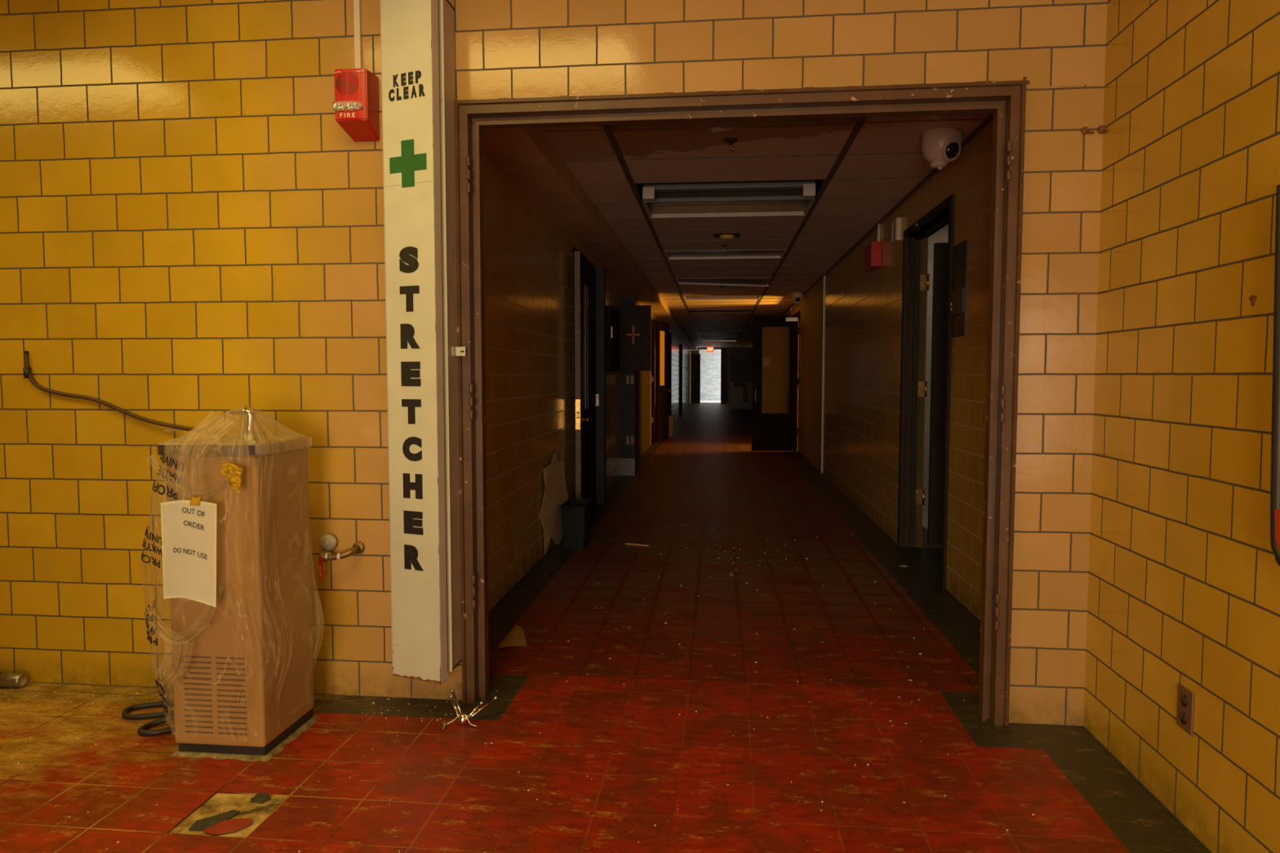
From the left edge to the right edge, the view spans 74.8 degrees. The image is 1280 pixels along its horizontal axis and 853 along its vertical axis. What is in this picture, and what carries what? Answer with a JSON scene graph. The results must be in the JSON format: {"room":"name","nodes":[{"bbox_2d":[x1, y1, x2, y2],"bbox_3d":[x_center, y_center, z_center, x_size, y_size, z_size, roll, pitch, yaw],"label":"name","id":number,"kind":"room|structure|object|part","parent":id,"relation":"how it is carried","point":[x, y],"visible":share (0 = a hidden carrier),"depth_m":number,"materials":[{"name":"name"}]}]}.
{"room":"hospital interior","nodes":[
{"label":"hospital interior","id":0,"kind":"room"},
{"bbox_2d":[0,0,1107,726],"bbox_3d":[-1.645,-0.359,3.190,6.608,2.760,0.070,0,4,6],"label":"wall","id":1,"kind":"structure","parent":0,"point":[191,229],"depth_m":3.11,"materials":[{"name":"yellow tile"}]},
{"bbox_2d":[22,351,209,436],"bbox_3d":[-1.961,-0.129,3.166,0.838,0.317,0.088,1,4,14],"label":"cable","id":2,"kind":"object","parent":1,"relation":"attached to","point":[27,370],"visible":0.95,"depth_m":3.20,"materials":[{"name":"black rubber"}]},
{"bbox_2d":[164,429,207,435],"bbox_3d":[-1.677,0.019,3.119,0.284,0.020,0.040,2,4,33],"label":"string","id":3,"kind":"object","parent":2,"relation":"on","point":[166,430],"visible":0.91,"depth_m":3.17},
{"bbox_2d":[320,533,337,551],"bbox_3d":[-1.166,0.434,3.128,0.066,0.064,0.024,0,4,6],"label":"lump","id":4,"kind":"object","parent":1,"relation":"attached to","point":[328,542],"visible":1,"depth_m":3.12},
{"bbox_2d":[318,541,364,579],"bbox_3d":[-1.105,0.495,3.107,0.163,0.125,0.056,-1,4,-18],"label":"water valve","id":5,"kind":"object","parent":1,"relation":"attached to","point":[358,547],"visible":1,"depth_m":3.08,"materials":[{"name":"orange metal"}]},
{"bbox_3d":[-1.168,0.517,3.066,0.018,0.085,0.006,0,4,6],"label":"lever","id":6,"kind":"part","parent":5,"relation":"part of","materials":[{"name":"red plastic"}]},
{"bbox_2d":[331,67,379,142],"bbox_3d":[-1.011,-1.145,2.971,0.123,0.228,0.135,0,4,6],"label":"fire alarm","id":7,"kind":"object","parent":1,"relation":"attached to","point":[356,104],"visible":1,"depth_m":2.93,"materials":[{"name":"red plastic"}]},
{"bbox_2d":[335,71,359,94],"bbox_3d":[-1.021,-1.197,2.922,0.086,0.075,0.003,0,4,6],"label":"speaker grille","id":8,"kind":"object","parent":7,"relation":"attached to","point":[346,82],"depth_m":2.92,"materials":[{"name":"red plastic"}]},
{"bbox_2d":[353,0,362,68],"bbox_3d":[-1.016,-1.495,3.009,0.035,0.471,0.020,0,4,6],"label":"cable raceway","id":9,"kind":"object","parent":1,"relation":"attached to","point":[357,3],"visible":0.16,"depth_m":3.01,"materials":[{"name":"beige plastic"}]},
{"bbox_2d":[379,0,465,686],"bbox_3d":[-0.761,-0.345,2.956,0.260,2.495,0.204,0,4,6],"label":"pillar","id":10,"kind":"structure","parent":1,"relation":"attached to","point":[418,39],"depth_m":2.90,"materials":[{"name":"white paint"}]},
{"bbox_2d":[453,76,1029,725],"bbox_3d":[0.314,-0.061,2.979,1.984,2.230,0.090,0,4,6],"label":"door frame","id":11,"kind":"structure","parent":1,"relation":"in","point":[1006,100],"depth_m":2.92,"materials":[{"name":"brown paint"}]},
{"bbox_2d":[1080,126,1094,134],"bbox_3d":[1.482,-0.982,2.774,0.026,0.029,0.036,-1,4,-15],"label":"bolt","id":12,"kind":"object","parent":1,"relation":"attached to","point":[1085,130],"visible":1,"depth_m":2.78,"materials":[{"name":"brown metal"}]},
{"bbox_2d":[483,155,690,611],"bbox_3d":[0.684,-1.237,20.099,0.001,2.450,34.130,0,4,5],"label":"wall","id":13,"kind":"structure","parent":0,"point":[528,256],"depth_m":5.14,"materials":[{"name":"tile"}]},
{"bbox_2d":[572,246,605,504],"bbox_3d":[-0.460,-0.359,7.370,0.165,2.250,1.150,0,4,5],"label":"door frame","id":14,"kind":"structure","parent":13,"relation":"in","point":[600,272],"depth_m":7.81,"materials":[{"name":"black metal"}]},
{"bbox_2d":[574,251,595,510],"bbox_3d":[-0.469,-0.324,7.192,0.120,2.178,1.110,0,3,0],"label":"door","id":15,"kind":"structure","parent":14,"relation":"attached to","point":[584,272],"depth_m":6.92,"materials":[{"name":"brown paint"}]},
{"bbox_3d":[-0.494,-0.096,6.659,0.038,0.240,0.004,0,4,5],"label":"latch plate","id":16,"kind":"part","parent":15,"relation":"part of","materials":[{"name":"gold metal"}]},
{"bbox_3d":[-0.439,-0.054,6.724,0.061,0.052,0.052,0,4,5],"label":"knob","id":17,"kind":"part","parent":15,"relation":"part of","materials":[{"name":"gold metal"}]},
{"bbox_3d":[-0.459,-0.661,6.975,0.038,1.020,0.160,0,4,3],"label":"vision panel","id":18,"kind":"part","parent":15,"relation":"part of","materials":[{"name":"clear glass"}]},
{"bbox_2d":[482,127,697,350],"bbox_3d":[0.833,-2.399,20.015,0.300,0.160,34.130,0,4,5],"label":"soffit","id":19,"kind":"structure","parent":13,"relation":"attached to","point":[525,156],"depth_m":5.37,"materials":[{"name":"paint"}]},
{"bbox_2d":[620,294,635,475],"bbox_3d":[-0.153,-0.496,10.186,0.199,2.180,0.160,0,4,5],"label":"door","id":20,"kind":"structure","parent":13,"relation":"in","point":[628,378],"depth_m":10.15,"materials":[{"name":"black metal"}]},
{"bbox_2d":[605,305,651,371],"bbox_3d":[-0.125,-0.970,9.045,0.418,0.745,0.915,0,4,5],"label":"upper cabinet","id":21,"kind":"object","parent":13,"relation":"attached to","point":[628,327],"visible":0.94,"depth_m":9.46,"materials":[{"name":"black metal"}]},
{"bbox_2d":[635,370,650,460],"bbox_3d":[-0.018,-0.641,12.393,0.020,2.200,4.050,0,4,5],"label":"panelling","id":22,"kind":"object","parent":13,"relation":"attached to","point":[642,377],"visible":0.43,"depth_m":13.00,"materials":[{"name":"brown wood"}]},
{"bbox_2d":[651,319,654,444],"bbox_3d":[0.209,-0.796,14.926,0.103,2.200,0.154,0,4,5],"label":"door frame","id":23,"kind":"structure","parent":13,"relation":"in","point":[652,320],"depth_m":14.85,"materials":[{"name":"brown paint"}]},
{"bbox_2d":[668,333,671,415],"bbox_3d":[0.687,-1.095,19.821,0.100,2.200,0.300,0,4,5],"label":"door","id":24,"kind":"structure","parent":13,"relation":"in","point":[669,334],"depth_m":19.68,"materials":[{"name":"brown paint"}]},
{"bbox_2d":[680,343,682,413],"bbox_3d":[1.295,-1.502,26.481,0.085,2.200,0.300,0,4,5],"label":"door","id":25,"kind":"structure","parent":13,"relation":"in","point":[681,344],"depth_m":26.33,"materials":[{"name":"brown paint"}]},
{"bbox_2d":[690,354,700,403],"bbox_3d":[2.381,-2.046,35.880,0.400,2.120,0.050,0,4,5],"label":"open door","id":26,"kind":"structure","parent":13,"relation":"in","point":[695,358],"depth_m":35.86,"materials":[{"name":"black wood"}]},
{"bbox_2d":[0,402,1210,852],"bbox_3d":[1.148,0.039,19.325,8.596,0.004,45.441,0,4,6],"label":"floor","id":27,"kind":"structure","parent":0,"point":[448,790],"depth_m":2.82,"materials":[{"name":"red tile"}]},
{"bbox_2d":[0,672,27,688],"bbox_3d":[-2.680,0.990,3.275,0.550,0.058,0.058,0,3,2],"label":"pipe piece","id":28,"kind":"object","parent":27,"relation":"on","point":[6,680],"visible":1,"depth_m":3.25,"materials":[{"name":"metal"}]},
{"bbox_2d":[121,701,174,736],"bbox_3d":[-1.709,1.022,2.953,0.310,0.029,0.264,0,4,6],"label":"power cord","id":29,"kind":"object","parent":27,"relation":"on","point":[142,731],"visible":0.59,"depth_m":2.96,"materials":[{"name":"black rubber"}]},
{"bbox_2d":[188,809,239,831],"bbox_3d":[-1.166,1.079,2.295,0.090,0.004,0.110,0,4,6],"label":"shard","id":30,"kind":"object","parent":27,"relation":"on","point":[202,824],"visible":1,"depth_m":2.29},
{"bbox_2d":[202,817,253,835],"bbox_3d":[-1.108,1.078,2.259,0.072,0.003,0.109,2,4,35],"label":"shard","id":31,"kind":"object","parent":27,"relation":"on","point":[234,824],"visible":1,"depth_m":2.25},
{"bbox_2d":[157,406,321,761],"bbox_3d":[-1.321,0.488,2.798,0.347,1.116,0.363,0,4,6],"label":"fountain","id":32,"kind":"object","parent":27,"relation":"on","point":[220,712],"visible":0.99,"depth_m":2.66,"materials":[{"name":"beige metal"}]},
{"bbox_2d":[182,655,247,735],"bbox_3d":[-1.351,0.854,2.663,0.208,0.251,0.005,0,4,6],"label":"vent grille","id":33,"kind":"object","parent":32,"relation":"attached to","point":[215,695],"depth_m":2.66,"materials":[{"name":"beige metal"}]},
{"bbox_2d":[141,407,323,732],"bbox_3d":[-1.348,0.458,2.795,0.464,1.056,0.465,0,4,6],"label":"plastic bag","id":34,"kind":"object","parent":32,"relation":"on","point":[150,618],"visible":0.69,"depth_m":2.63,"materials":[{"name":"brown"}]},
{"bbox_2d":[160,500,216,607],"bbox_3d":[-1.376,0.389,2.552,0.182,0.328,0.019,0,4,6],"label":"paper notice","id":35,"kind":"object","parent":34,"relation":"attached to","point":[188,532],"visible":1,"depth_m":2.55,"materials":[{"name":"white paper"}]},
{"bbox_2d":[190,495,200,506],"bbox_3d":[-1.352,0.226,2.546,0.036,0.030,0.003,0,3,3],"label":"tape","id":36,"kind":"object","parent":35,"relation":"attached to","point":[193,500],"visible":1,"depth_m":2.55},
{"bbox_2d":[220,461,243,493],"bbox_3d":[-1.237,0.155,2.538,0.069,0.102,0.021,0,4,6],"label":"tape","id":37,"kind":"object","parent":34,"relation":"attached to","point":[231,471],"visible":1,"depth_m":2.54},
{"bbox_2d":[157,435,311,456],"bbox_3d":[-1.328,0.062,2.769,0.335,0.040,0.339,0,4,6],"label":"basin","id":38,"kind":"object","parent":32,"relation":"in","point":[267,446],"depth_m":2.62,"materials":[{"name":"silver metal"}]},
{"bbox_2d":[250,793,271,804],"bbox_3d":[-1.087,1.069,2.408,0.050,0.010,0.042,0,4,6],"label":"shard","id":39,"kind":"object","parent":27,"relation":"on","point":[260,798],"visible":1,"depth_m":2.40},
{"bbox_2d":[328,760,364,764],"bbox_3d":[-0.920,1.055,2.631,0.108,0.003,0.016,0,3,-2],"label":"shard","id":40,"kind":"object","parent":27,"relation":"on","point":[340,762],"visible":1,"depth_m":2.63},
{"bbox_2d":[442,688,497,729],"bbox_3d":[-0.602,0.993,2.937,0.174,0.086,0.154,0,4,6],"label":"fitting","id":41,"kind":"object","parent":27,"relation":"on","point":[463,718],"visible":1,"depth_m":2.94,"materials":[{"name":"silver metal"}]},
{"bbox_3d":[-0.654,0.988,2.958,0.013,0.064,0.074,-3,4,-36],"label":"arm","id":42,"kind":"part","parent":41,"relation":"part of","materials":[{"name":"silver metal"}]},
{"bbox_3d":[-0.650,0.982,2.977,0.014,0.069,0.102,-2,4,-33],"label":"arm","id":43,"kind":"part","parent":41,"relation":"part of","materials":[{"name":"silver metal"}]},
{"bbox_3d":[-0.579,0.994,2.941,0.064,0.049,0.013,-3,4,-37],"label":"arm","id":44,"kind":"part","parent":41,"relation":"part of","materials":[{"name":"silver metal"}]},
{"bbox_3d":[-0.555,0.993,2.962,0.111,0.057,0.013,-3,4,-36],"label":"arm","id":45,"kind":"part","parent":41,"relation":"part of","materials":[{"name":"silver metal"}]},
{"bbox_2d":[496,625,527,648],"bbox_3d":[-0.562,0.969,3.859,0.130,0.023,0.290,0,4,5],"label":"paper scrap","id":46,"kind":"object","parent":27,"relation":"on","point":[516,637],"visible":1,"depth_m":3.83,"materials":[{"name":"brown paper"}]},
{"bbox_2d":[4,481,1034,852],"bbox_3d":[-0.273,0.855,5.907,4.060,0.003,8.579,0,4,6],"label":"chips","id":47,"kind":"object","parent":27,"relation":"on","point":[626,482],"visible":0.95,"depth_m":3.15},
{"bbox_2d":[538,453,568,554],"bbox_3d":[-0.591,0.522,5.890,0.016,0.666,0.752,1,4,10],"label":"board","id":48,"kind":"object","parent":27,"relation":"on","point":[556,495],"visible":0.93,"depth_m":5.83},
{"bbox_2d":[559,498,593,551],"bbox_3d":[-0.450,0.697,5.973,0.190,0.312,0.361,0,4,5],"label":"waste bin","id":49,"kind":"object","parent":27,"relation":"on","point":[575,513],"visible":1,"depth_m":5.82,"materials":[{"name":"grey plastic"}]},
{"bbox_2d":[625,542,648,546],"bbox_3d":[-0.019,0.846,6.010,0.182,0.009,0.025,1,4,23],"label":"wood strip","id":50,"kind":"object","parent":27,"relation":"on","point":[630,544],"visible":1,"depth_m":6.00,"materials":[{"name":"brown wood"}]},
{"bbox_2d":[655,320,670,441],"bbox_3d":[0.434,-0.836,15.477,0.095,2.188,0.718,1,4,18],"label":"open door","id":51,"kind":"structure","parent":27,"relation":"on","point":[662,390],"depth_m":15.44,"materials":[{"name":"brown paint"}]},
{"bbox_3d":[0.399,-1.258,15.433,0.008,1.010,0.350,1,4,18],"label":"lit pane","id":52,"kind":"part","parent":51,"relation":"part of","materials":[{"name":"orange glass"}]},
{"bbox_2d":[668,415,674,436],"bbox_3d":[0.589,-0.014,16.767,0.191,0.415,0.300,0,4,5],"label":"waste bin","id":53,"kind":"object","parent":27,"relation":"on","point":[671,418],"visible":0.56,"depth_m":16.64,"materials":[{"name":"beige plastic"}]},
{"bbox_2d":[700,400,720,402],"bbox_3d":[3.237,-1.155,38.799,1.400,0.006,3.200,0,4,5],"label":"threshold","id":54,"kind":"object","parent":27,"relation":"on","point":[700,401],"visible":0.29,"depth_m":38.67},
{"bbox_2d":[720,347,727,403],"bbox_3d":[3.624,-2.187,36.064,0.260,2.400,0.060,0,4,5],"label":"door","id":55,"kind":"structure","parent":27,"relation":"on","point":[724,350],"depth_m":36.03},
{"bbox_2d":[728,346,752,408],"bbox_3d":[3.514,-1.669,28.897,0.840,2.120,0.670,0,4,5],"label":"tall cabinet","id":56,"kind":"object","parent":27,"relation":"on","point":[740,357],"visible":0.79,"depth_m":28.72,"materials":[{"name":"black metal"}]},
{"bbox_3d":[3.522,-2.568,28.927,0.840,0.330,0.500,0,4,5],"label":"panel","id":57,"kind":"part","parent":56,"relation":"part of","materials":[{"name":"black"}]},
{"bbox_2d":[743,385,747,402],"bbox_3d":[3.609,-1.118,28.655,0.140,0.570,0.140,0,4,5],"label":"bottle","id":58,"kind":"object","parent":56,"relation":"on","point":[745,387],"depth_m":28.60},
{"bbox_2d":[699,349,720,400],"bbox_3d":[3.834,-2.546,38.658,4.800,2.800,3.300,0,4,5],"label":"wall","id":59,"kind":"structure","parent":0,"point":[710,362],"depth_m":40.37,"materials":[{"name":"brick"}]},
{"bbox_2d":[690,346,729,403],"bbox_3d":[3.482,-2.266,36.947,2.475,2.450,0.001,0,4,5],"label":"wall","id":60,"kind":"structure","parent":0,"point":[692,352],"depth_m":36.91,"materials":[{"name":"paint"}]},
{"bbox_2d":[539,112,991,347],"bbox_3d":[2.053,-2.626,19.888,2.200,0.352,34.130,0,4,5],"label":"ceiling","id":61,"kind":"structure","parent":0,"point":[906,136],"depth_m":5.43,"materials":[{"name":"tile"}]},
{"bbox_2d":[706,346,713,351],"bbox_3d":[2.748,-3.075,32.764,0.260,0.325,0.052,0,4,5],"label":"exit sign","id":62,"kind":"object","parent":61,"relation":"hanging from","point":[708,348],"visible":1,"depth_m":32.74,"materials":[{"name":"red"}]},
{"bbox_2d":[683,295,761,299],"bbox_3d":[1.297,-2.090,13.235,1.210,0.110,0.590,0,4,5],"label":"ceiling light","id":63,"kind":"object","parent":61,"relation":"attached to","point":[687,297],"visible":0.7,"depth_m":13.44,"materials":[{"name":"plastic"}]},
{"bbox_2d":[675,277,771,286],"bbox_3d":[1.081,-1.922,10.890,1.210,0.160,0.590,0,4,5],"label":"ceiling light","id":64,"kind":"object","parent":61,"relation":"attached to","point":[747,282],"visible":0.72,"depth_m":10.96,"materials":[{"name":"white plastic"}]},
{"bbox_2d":[720,244,728,251],"bbox_3d":[0.804,-1.693,7.952,0.076,0.058,0.076,0,4,5],"label":"sprinkler","id":65,"kind":"object","parent":61,"relation":"attached to","point":[724,246],"visible":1,"depth_m":7.94,"materials":[{"name":"gold metal"}]},
{"bbox_2d":[663,249,786,259],"bbox_3d":[0.864,-1.804,8.543,1.210,0.110,0.590,0,4,5],"label":"ceiling light","id":66,"kind":"object","parent":61,"relation":"attached to","point":[731,254],"visible":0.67,"depth_m":8.64,"materials":[{"name":"white metal"}]},
{"bbox_2d":[713,232,740,239],"bbox_3d":[0.767,-1.667,7.383,0.230,0.041,0.200,0,4,5],"label":"smoke detector","id":67,"kind":"object","parent":61,"relation":"attached to","point":[722,236],"visible":1,"depth_m":7.33,"materials":[{"name":"plastic"}]},
{"bbox_3d":[0.767,-1.685,7.382,0.230,0.006,0.200,0,4,5],"label":"plate","id":68,"kind":"part","parent":67,"relation":"part of","materials":[{"name":"white plastic"}]},
{"bbox_2d":[642,188,814,218],"bbox_3d":[0.647,-1.660,6.198,1.210,0.110,0.590,0,4,5],"label":"ceiling light","id":69,"kind":"object","parent":61,"relation":"attached to","point":[795,207],"visible":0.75,"depth_m":6.46,"materials":[{"name":"white metal"}]},
{"bbox_3d":[0.647,-1.620,6.200,1.210,0.030,0.590,0,4,5],"label":"trim","id":70,"kind":"part","parent":69,"relation":"part of","materials":[{"name":"white metal"}]},
{"bbox_2d":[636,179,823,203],"bbox_3d":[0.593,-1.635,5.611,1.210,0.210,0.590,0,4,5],"label":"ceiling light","id":71,"kind":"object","parent":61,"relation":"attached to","point":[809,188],"visible":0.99,"depth_m":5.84,"materials":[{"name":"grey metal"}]},
{"bbox_3d":[0.619,-1.598,5.890,1.190,0.028,0.035,0,4,5],"label":"rail","id":72,"kind":"part","parent":71,"relation":"part of","materials":[{"name":"grey metal"}]},
{"bbox_2d":[723,137,737,151],"bbox_3d":[0.475,-1.476,4.394,0.076,0.058,0.076,0,4,5],"label":"sprinkler","id":73,"kind":"object","parent":61,"relation":"attached to","point":[731,140],"visible":1,"depth_m":4.38,"materials":[{"name":"gold metal"}]},
{"bbox_2d":[608,117,860,133],"bbox_3d":[0.431,-1.505,3.859,1.210,0.134,0.603,0,4,5],"label":"ceiling panel","id":74,"kind":"object","parent":61,"relation":"attached to","point":[836,121],"depth_m":4.13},
{"bbox_3d":[0.418,-1.469,4.148,0.131,0.026,0.030,0,3,3],"label":"peeling strip","id":75,"kind":"part","parent":74,"relation":"part of","materials":[{"name":"paint"}]},
{"bbox_2d":[542,118,986,346],"bbox_3d":[2.032,-2.444,19.675,2.200,0.019,33.638,0,4,5],"label":"grid","id":76,"kind":"object","parent":61,"relation":"attached to","point":[726,322],"visible":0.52,"depth_m":7.61,"materials":[{"name":"black metal"}]},
{"bbox_2d":[791,293,803,303],"bbox_3d":[2.370,-1.930,12.622,0.178,0.172,0.176,0,4,5],"label":"security camera","id":77,"kind":"object","parent":61,"relation":"attached to","point":[797,298],"visible":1,"depth_m":12.55,"materials":[{"name":"white plastic"}]},
{"bbox_2d":[602,112,993,347],"bbox_3d":[2.214,-2.455,19.884,1.876,0.032,34.130,0,4,5],"label":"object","id":78,"kind":"object","parent":61,"relation":"attached to","point":[857,127],"visible":0.33,"depth_m":5.68,"materials":[{"name":"black metal"}]},
{"bbox_2d":[920,127,963,169],"bbox_3d":[1.542,-1.409,4.279,0.203,0.197,0.202,0,4,5],"label":"security camera","id":79,"kind":"object","parent":61,"relation":"attached to","point":[940,147],"visible":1,"depth_m":4.21,"materials":[{"name":"white plastic"}]},
{"bbox_2d":[748,120,993,620],"bbox_3d":[4.072,-1.292,19.783,1.857,2.601,34.130,0,4,5],"label":"wall","id":80,"kind":"structure","parent":0,"point":[863,324],"depth_m":6.41,"materials":[{"name":"tile"}]},
{"bbox_2d":[751,304,800,451],"bbox_3d":[2.154,-0.763,13.250,0.748,2.316,0.097,0,4,5],"label":"open door","id":81,"kind":"structure","parent":80,"relation":"in","point":[775,381],"depth_m":13.27,"materials":[{"name":"brown paint"}]},
{"bbox_3d":[2.150,-0.890,13.269,0.465,1.400,0.008,0,4,5],"label":"glass","id":82,"kind":"part","parent":81,"relation":"part of","materials":[{"name":"glass"}]},
{"bbox_2d":[793,310,800,451],"bbox_3d":[2.666,-0.762,13.959,0.152,2.250,1.230,0,4,5],"label":"door frame","id":83,"kind":"structure","parent":80,"relation":"in","point":[798,313],"depth_m":13.39,"materials":[{"name":"brown paint"}]},
{"bbox_2d":[820,275,824,472],"bbox_3d":[2.269,-0.644,10.389,0.016,2.450,0.037,0,4,5],"label":"guard","id":84,"kind":"object","parent":80,"relation":"attached to","point":[824,276],"visible":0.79,"depth_m":10.38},
{"bbox_2d":[863,241,881,271],"bbox_3d":[1.913,-1.395,6.901,0.085,0.195,0.379,0,4,5],"label":"fire alarm","id":85,"kind":"object","parent":80,"relation":"attached to","point":[873,251],"visible":1,"depth_m":6.72,"materials":[{"name":"red plastic"}]},
{"bbox_2d":[876,223,880,241],"bbox_3d":[1.935,-1.566,6.789,0.025,0.170,0.046,0,4,5],"label":"cable raceway","id":86,"kind":"object","parent":80,"relation":"attached to","point":[878,224],"visible":0.68,"depth_m":6.77,"materials":[{"name":"beige plastic"}]},
{"bbox_2d":[890,217,901,244],"bbox_3d":[1.864,-1.424,6.100,0.037,0.160,0.200,0,4,5],"label":"junction box","id":87,"kind":"object","parent":80,"relation":"attached to","point":[895,228],"visible":1,"depth_m":6.02,"materials":[{"name":"beige plastic"}]},
{"bbox_2d":[897,194,955,588],"bbox_3d":[1.868,-0.219,5.313,0.174,2.220,1.210,0,4,5],"label":"door frame","id":88,"kind":"structure","parent":80,"relation":"in","point":[921,282],"depth_m":5.83,"materials":[{"name":"grey paint"}]},
{"bbox_2d":[927,242,947,545],"bbox_3d":[2.486,-0.215,5.827,0.895,2.110,0.045,0,4,5],"label":"open door","id":89,"kind":"structure","parent":88,"relation":"attached to","point":[939,295],"depth_m":5.84,"materials":[{"name":"grey paint"}]},
{"bbox_2d":[950,239,968,337],"bbox_3d":[1.727,-0.740,4.544,0.018,0.505,0.250,0,4,5],"label":"sign plate","id":90,"kind":"object","parent":80,"relation":"attached to","point":[958,304],"visible":1,"depth_m":4.52,"materials":[{"name":"black plastic"}]},
{"bbox_2d":[1083,0,1279,852],"bbox_3d":[1.202,-0.143,-0.356,0.001,2.760,6.400,0,4,6],"label":"wall","id":91,"kind":"structure","parent":0,"point":[1184,571],"depth_m":2.25,"materials":[{"name":"yellow tile"}]},
{"bbox_2d":[1097,124,1108,133],"bbox_3d":[1.525,-0.980,2.758,0.025,0.030,0.035,0,4,6],"label":"bolt","id":92,"kind":"object","parent":91,"relation":"attached to","point":[1101,129],"visible":1,"depth_m":2.76,"materials":[{"name":"brown metal"}]},
{"bbox_2d":[1176,684,1195,735],"bbox_3d":[1.466,0.761,2.253,0.010,0.114,0.074,0,4,6],"label":"wall outlet","id":93,"kind":"object","parent":91,"relation":"attached to","point":[1185,697],"visible":1,"depth_m":2.25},
{"bbox_2d":[1179,711,1186,724],"bbox_3d":[1.463,0.785,2.255,0.002,0.033,0.033,0,4,6],"label":"socket","id":94,"kind":"object","parent":93,"relation":"attached to","point":[1183,715],"depth_m":2.25,"materials":[{"name":"brown plastic"}]},
{"bbox_2d":[1180,693,1187,706],"bbox_3d":[1.463,0.737,2.252,0.002,0.033,0.033,0,4,6],"label":"socket","id":95,"kind":"object","parent":93,"relation":"attached to","point":[1184,697],"depth_m":2.25,"materials":[{"name":"black plastic"}]},
{"bbox_2d":[1248,294,1256,306],"bbox_3d":[1.448,-0.298,1.980,0.001,0.026,0.030,0,4,6],"label":"bolt","id":96,"kind":"object","parent":91,"relation":"attached to","point":[1252,298],"depth_m":1.98,"materials":[{"name":"brown metal"}]},
{"bbox_2d":[1270,184,1279,566],"bbox_3d":[1.365,-0.082,1.533,0.070,0.834,0.578,0,4,6],"label":"framed board","id":97,"kind":"object","parent":91,"relation":"attached to","point":[1275,435],"visible":1,"depth_m":1.79,"materials":[{"name":"black metal"}]},
{"bbox_3d":[1.340,-0.104,1.515,0.008,0.785,0.540,0,4,6],"label":"panel","id":98,"kind":"part","parent":97,"relation":"part of","materials":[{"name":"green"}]}
]}

